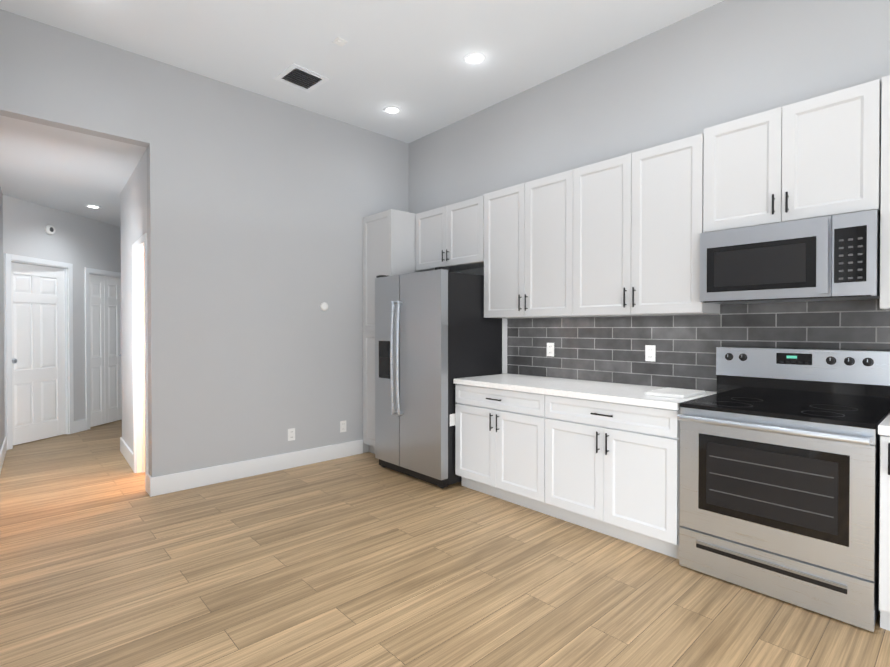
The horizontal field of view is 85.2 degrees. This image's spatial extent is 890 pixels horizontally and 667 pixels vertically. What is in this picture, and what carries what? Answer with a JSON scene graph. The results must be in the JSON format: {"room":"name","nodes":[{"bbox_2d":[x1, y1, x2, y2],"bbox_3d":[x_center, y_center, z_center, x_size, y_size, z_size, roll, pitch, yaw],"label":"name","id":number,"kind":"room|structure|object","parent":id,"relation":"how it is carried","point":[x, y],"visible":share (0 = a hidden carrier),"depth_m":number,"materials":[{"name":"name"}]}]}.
{"room":"kitchen","nodes":[
{"label":"kitchen","id":0,"kind":"room"},
{"bbox_2d":[0,187,4,449],"bbox_3d":[-2.929,-0.431,2.929,0.410,3.470,6.159,-1,1,-43],"label":"wall","id":1,"kind":"structure","parent":0,"point":[2,421],"depth_m":5.03,"materials":[{"name":"paint"}]},
{"bbox_2d":[0,437,6,472],"bbox_3d":[-2.870,1.229,2.981,0.305,0.150,6.134,-1,1,-43],"label":"baseboard","id":2,"kind":"structure","parent":1,"relation":"attached to","point":[3,450],"depth_m":4.84,"materials":[{"name":"white wood"}]},
{"bbox_2d":[3,195,120,436],"bbox_3d":[-5.153,-0.131,6.589,0.870,2.800,3.400,0,1,5],"label":"wall","id":3,"kind":"structure","parent":0,"point":[80,243],"depth_m":6.19,"materials":[{"name":"paint"}]},
{"bbox_2d":[11,262,65,444],"bbox_3d":[-4.852,0.232,5.733,0.586,2.076,0.485,-1,1,-43],"label":"hall door","id":4,"kind":"structure","parent":3,"relation":"in","point":[38,346],"depth_m":5.76,"materials":[{"name":"white wood"}]},
{"bbox_2d":[4,253,73,449],"bbox_3d":[-4.820,0.197,5.754,0.681,2.160,0.610,-1,1,-43],"label":"door frame","id":5,"kind":"structure","parent":3,"relation":"attached to","point":[69,387],"depth_m":5.75,"materials":[{"name":"white wood"}]},
{"bbox_2d":[45,224,54,234],"bbox_3d":[-4.761,-1.254,5.842,0.034,0.124,0.124,0,1,5],"label":"smoke detector","id":6,"kind":"object","parent":3,"relation":"attached to","point":[49,229],"visible":0.98,"depth_m":5.82,"materials":[{"name":"white plastic"}]},
{"bbox_2d":[74,419,86,432],"bbox_3d":[-4.698,1.193,6.713,0.016,0.150,3.000,0,1,5],"label":"baseboard","id":7,"kind":"structure","parent":3,"relation":"attached to","point":[80,425],"depth_m":6.28,"materials":[{"name":"white wood"}]},
{"bbox_2d":[85,267,120,429],"bbox_3d":[-4.711,0.195,7.041,1.020,2.140,0.917,-1,1,-43],"label":"door frame","id":8,"kind":"structure","parent":3,"relation":"attached to","point":[88,271],"depth_m":6.40,"materials":[{"name":"white wood"}]},
{"bbox_2d":[89,274,121,426],"bbox_3d":[-4.724,0.226,7.028,0.882,2.054,0.811,-1,1,-43],"label":"bifold closet door","id":9,"kind":"structure","parent":3,"relation":"in","point":[105,357],"depth_m":6.75,"materials":[{"name":"white wood"}]},
{"bbox_2d":[0,115,146,226],"bbox_3d":[-4.041,-1.572,5.655,2.820,0.100,4.760,-1,1,-43],"label":"ceiling","id":10,"kind":"structure","parent":0,"point":[71,172],"depth_m":4.40,"materials":[{"name":"paint"}]},
{"bbox_2d":[84,204,101,208],"bbox_3d":[-4.212,-1.518,5.797,0.178,0.010,0.178,-1,1,-43],"label":"recessed light","id":11,"kind":"object","parent":10,"relation":"in","point":[93,206],"visible":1,"depth_m":5.78,"materials":[{"name":"white plastic"}]},
{"bbox_2d":[120,149,146,469],"bbox_3d":[-2.919,-0.112,4.636,0.201,2.800,1.734,-1,1,-43],"label":"wall","id":12,"kind":"structure","parent":0,"point":[133,206],"depth_m":4.40,"materials":[{"name":"paint"}]},
{"bbox_2d":[120,438,132,469],"bbox_3d":[-3.190,1.211,4.869,0.063,0.150,0.915,-1,1,-43],"label":"baseboard","id":13,"kind":"structure","parent":12,"relation":"attached to","point":[126,451],"depth_m":4.88,"materials":[{"name":"white wood"}]},
{"bbox_2d":[132,233,148,491],"bbox_3d":[-2.612,0.236,4.271,0.190,2.110,0.736,-1,1,-43],"label":"door frame","id":14,"kind":"structure","parent":12,"relation":"attached to","point":[140,351],"depth_m":4.46,"materials":[{"name":"white wood"}]},
{"bbox_2d":[0,9,408,476],"bbox_3d":[-1.944,-0.444,4.279,4.030,3.470,0.120,-1,1,-43],"label":"wall","id":15,"kind":"structure","parent":0,"point":[260,207],"depth_m":4.26,"materials":[{"name":"paint"}]},
{"bbox_2d":[150,439,362,496],"bbox_3d":[-1.611,1.214,4.508,1.981,0.150,0.016,-1,1,-43],"label":"baseboard","id":16,"kind":"structure","parent":15,"relation":"attached to","point":[171,483],"depth_m":4.35,"materials":[{"name":"white wood"}]},
{"bbox_2d":[288,428,294,440],"bbox_3d":[-1.471,0.968,4.639,0.072,0.116,0.008,-1,1,-43],"label":"outlet","id":17,"kind":"object","parent":15,"relation":"attached to","point":[291,434],"visible":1,"depth_m":4.64,"materials":[{"name":"white plastic"}]},
{"bbox_2d":[320,302,327,310],"bbox_3d":[-1.209,-0.271,4.859,0.084,0.084,0.022,-1,1,-43],"label":"thermostat","id":18,"kind":"object","parent":15,"relation":"attached to","point":[323,306],"visible":1,"depth_m":4.85,"materials":[{"name":"white plastic"}]},
{"bbox_2d":[340,420,345,432],"bbox_3d":[-1.055,0.964,5.022,0.072,0.116,0.008,-1,1,-43],"label":"outlet","id":19,"kind":"object","parent":15,"relation":"attached to","point":[342,426],"visible":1,"depth_m":5.02,"materials":[{"name":"white plastic"}]},
{"bbox_2d":[0,0,723,143],"bbox_3d":[-0.339,-2.196,0.819,6.570,0.100,7.360,-1,1,-43],"label":"ceiling","id":20,"kind":"structure","parent":0,"point":[406,56],"depth_m":3.60,"materials":[{"name":"paint"}]},
{"bbox_2d":[273,63,329,92],"bbox_3d":[-1.224,-2.175,4.130,0.336,0.012,0.336,1,1,43],"label":"ceiling vent","id":21,"kind":"object","parent":20,"relation":"in","point":[290,70],"visible":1,"depth_m":4.12,"materials":[{"name":"metal"}]},
{"bbox_2d":[333,37,346,46],"bbox_3d":[-0.779,-2.163,3.595,0.080,0.018,0.080,-1,1,-43],"label":"smoke detector","id":22,"kind":"object","parent":20,"relation":"attached to","point":[339,41],"visible":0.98,"depth_m":3.58,"materials":[{"name":"white plastic"}]},
{"bbox_2d":[383,106,401,113],"bbox_3d":[-0.513,-2.178,4.723,0.178,0.010,0.178,-1,1,-43],"label":"recessed light","id":23,"kind":"object","parent":20,"relation":"in","point":[392,109],"visible":1,"depth_m":4.70,"materials":[{"name":"white plastic"}]},
{"bbox_2d":[463,52,485,64],"bbox_3d":[0.232,-2.169,3.825,0.178,0.010,0.178,-1,1,-43],"label":"recessed light","id":24,"kind":"object","parent":20,"relation":"in","point":[474,58],"visible":1,"depth_m":3.82,"materials":[{"name":"white plastic"}]},
{"bbox_2d":[0,420,889,666],"bbox_3d":[-1.951,1.357,2.605,6.570,0.100,12.120,-1,1,-43],"label":"floor","id":25,"kind":"structure","parent":0,"point":[366,559],"depth_m":2.52,"materials":[{"name":"brown wood"}]},
{"bbox_2d":[363,209,421,453],"bbox_3d":[-0.492,0.023,5.181,0.654,2.520,0.516,-1,1,-43],"label":"pantry cabinet","id":26,"kind":"object","parent":25,"relation":"on","point":[389,242],"visible":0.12,"depth_m":5.02,"materials":[{"name":"wood"}]},
{"bbox_2d":[375,267,501,487],"bbox_3d":[-0.084,0.368,4.554,0.870,1.842,0.945,-1,1,-43],"label":"fridge","id":27,"kind":"object","parent":25,"relation":"on","point":[436,332],"visible":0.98,"depth_m":4.20,"materials":[{"name":"silver metal"}]},
{"bbox_2d":[455,386,540,511],"bbox_3d":[0.637,0.857,3.952,0.668,0.874,0.905,-1,1,-43],"label":"base cabinet","id":28,"kind":"object","parent":25,"relation":"on","point":[498,432],"depth_m":3.70,"materials":[{"name":"wood"}]},
{"bbox_2d":[541,394,679,558],"bbox_3d":[1.249,0.863,3.286,0.668,0.874,0.905,-1,1,-43],"label":"base cabinet","id":29,"kind":"object","parent":25,"relation":"on","point":[602,457],"depth_m":3.01,"materials":[{"name":"wood"}]},
{"bbox_2d":[453,374,716,409],"bbox_3d":[0.937,0.401,3.606,0.688,0.040,1.813,-1,1,-43],"label":"countertop","id":30,"kind":"structure","parent":29,"relation":"on","point":[628,395],"depth_m":3.37,"materials":[{"name":"white stone"}]},
{"bbox_2d":[645,387,704,398],"bbox_3d":[1.462,0.375,3.073,0.340,0.019,0.238,-1,1,-43],"label":"tray","id":31,"kind":"object","parent":30,"relation":"on","point":[675,392],"visible":1,"depth_m":3.01,"materials":[{"name":"white plastic"}]},
{"bbox_2d":[677,347,889,631],"bbox_3d":[1.807,0.700,2.604,0.732,1.215,0.822,-1,1,-43],"label":"range","id":32,"kind":"object","parent":25,"relation":"on","point":[779,472],"visible":1,"depth_m":2.42,"materials":[{"name":"silver metal"}]},
{"bbox_2d":[878,413,889,630],"bbox_3d":[2.419,0.855,1.987,0.704,0.917,0.901,-1,1,-43],"label":"base cabinet","id":33,"kind":"object","parent":25,"relation":"on","point":[884,533],"visible":1,"depth_m":2.09,"materials":[{"name":"wood"}]},
{"bbox_2d":[409,0,889,373],"bbox_3d":[2.034,-0.432,3.020,0.120,3.470,7.360,-1,1,-43],"label":"wall","id":34,"kind":"structure","parent":0,"point":[722,62],"depth_m":3.45,"materials":[{"name":"paint"}]},
{"bbox_2d":[416,197,479,271],"bbox_3d":[0.134,-0.935,4.739,0.318,0.585,0.950,-1,1,-43],"label":"upper cabinet","id":35,"kind":"object","parent":34,"relation":"attached to","point":[448,236],"depth_m":4.61,"materials":[{"name":"wood"}]},
{"bbox_2d":[480,170,571,318],"bbox_3d":[0.766,-0.684,4.055,0.318,1.095,0.905,-1,1,-43],"label":"upper cabinet","id":36,"kind":"object","parent":34,"relation":"attached to","point":[526,228],"depth_m":3.92,"materials":[{"name":"wood"}]},
{"bbox_2d":[568,133,719,316],"bbox_3d":[1.378,-0.677,3.389,0.318,1.095,0.905,-1,1,-43],"label":"upper cabinet","id":37,"kind":"object","parent":34,"relation":"attached to","point":[618,236],"depth_m":3.24,"materials":[{"name":"wood"}]},
{"bbox_2d":[507,299,889,391],"bbox_3d":[1.783,-0.093,3.199,0.009,1.070,3.560,-1,1,-43],"label":"tile backsplash","id":38,"kind":"structure","parent":34,"relation":"attached to","point":[610,349],"depth_m":3.36,"materials":[{"name":"grey tile"}]},
{"bbox_2d":[547,343,553,356],"bbox_3d":[0.903,0.138,4.145,0.008,0.116,0.072,-1,1,-43],"label":"outlet","id":39,"kind":"object","parent":38,"relation":"attached to","point":[550,349],"visible":1,"depth_m":4.14,"materials":[{"name":"white plastic"}]},
{"bbox_2d":[645,345,655,361],"bbox_3d":[1.488,0.144,3.508,0.008,0.116,0.072,-1,1,-43],"label":"outlet","id":40,"kind":"object","parent":38,"relation":"attached to","point":[650,352],"visible":1,"depth_m":3.50,"materials":[{"name":"white plastic"}]},
{"bbox_2d":[704,77,883,232],"bbox_3d":[1.958,-0.926,2.756,0.318,0.635,0.802,-1,1,-43],"label":"upper cabinet","id":41,"kind":"object","parent":34,"relation":"attached to","point":[823,155],"depth_m":2.60,"materials":[{"name":"wood"}]},
{"bbox_2d":[700,209,879,303],"bbox_3d":[1.919,-0.390,2.721,0.430,0.413,0.793,-1,1,-43],"label":"microwave","id":42,"kind":"object","parent":41,"relation":"attached to","point":[831,258],"visible":1,"depth_m":2.55,"materials":[{"name":"silver metal"}]},
{"bbox_2d":[878,75,889,309],"bbox_3d":[2.549,-0.680,2.116,0.318,1.125,0.936,-1,1,-43],"label":"upper cabinet","id":43,"kind":"object","parent":34,"relation":"attached to","point":[884,215],"depth_m":2.34,"materials":[{"name":"wood"}]}
]}

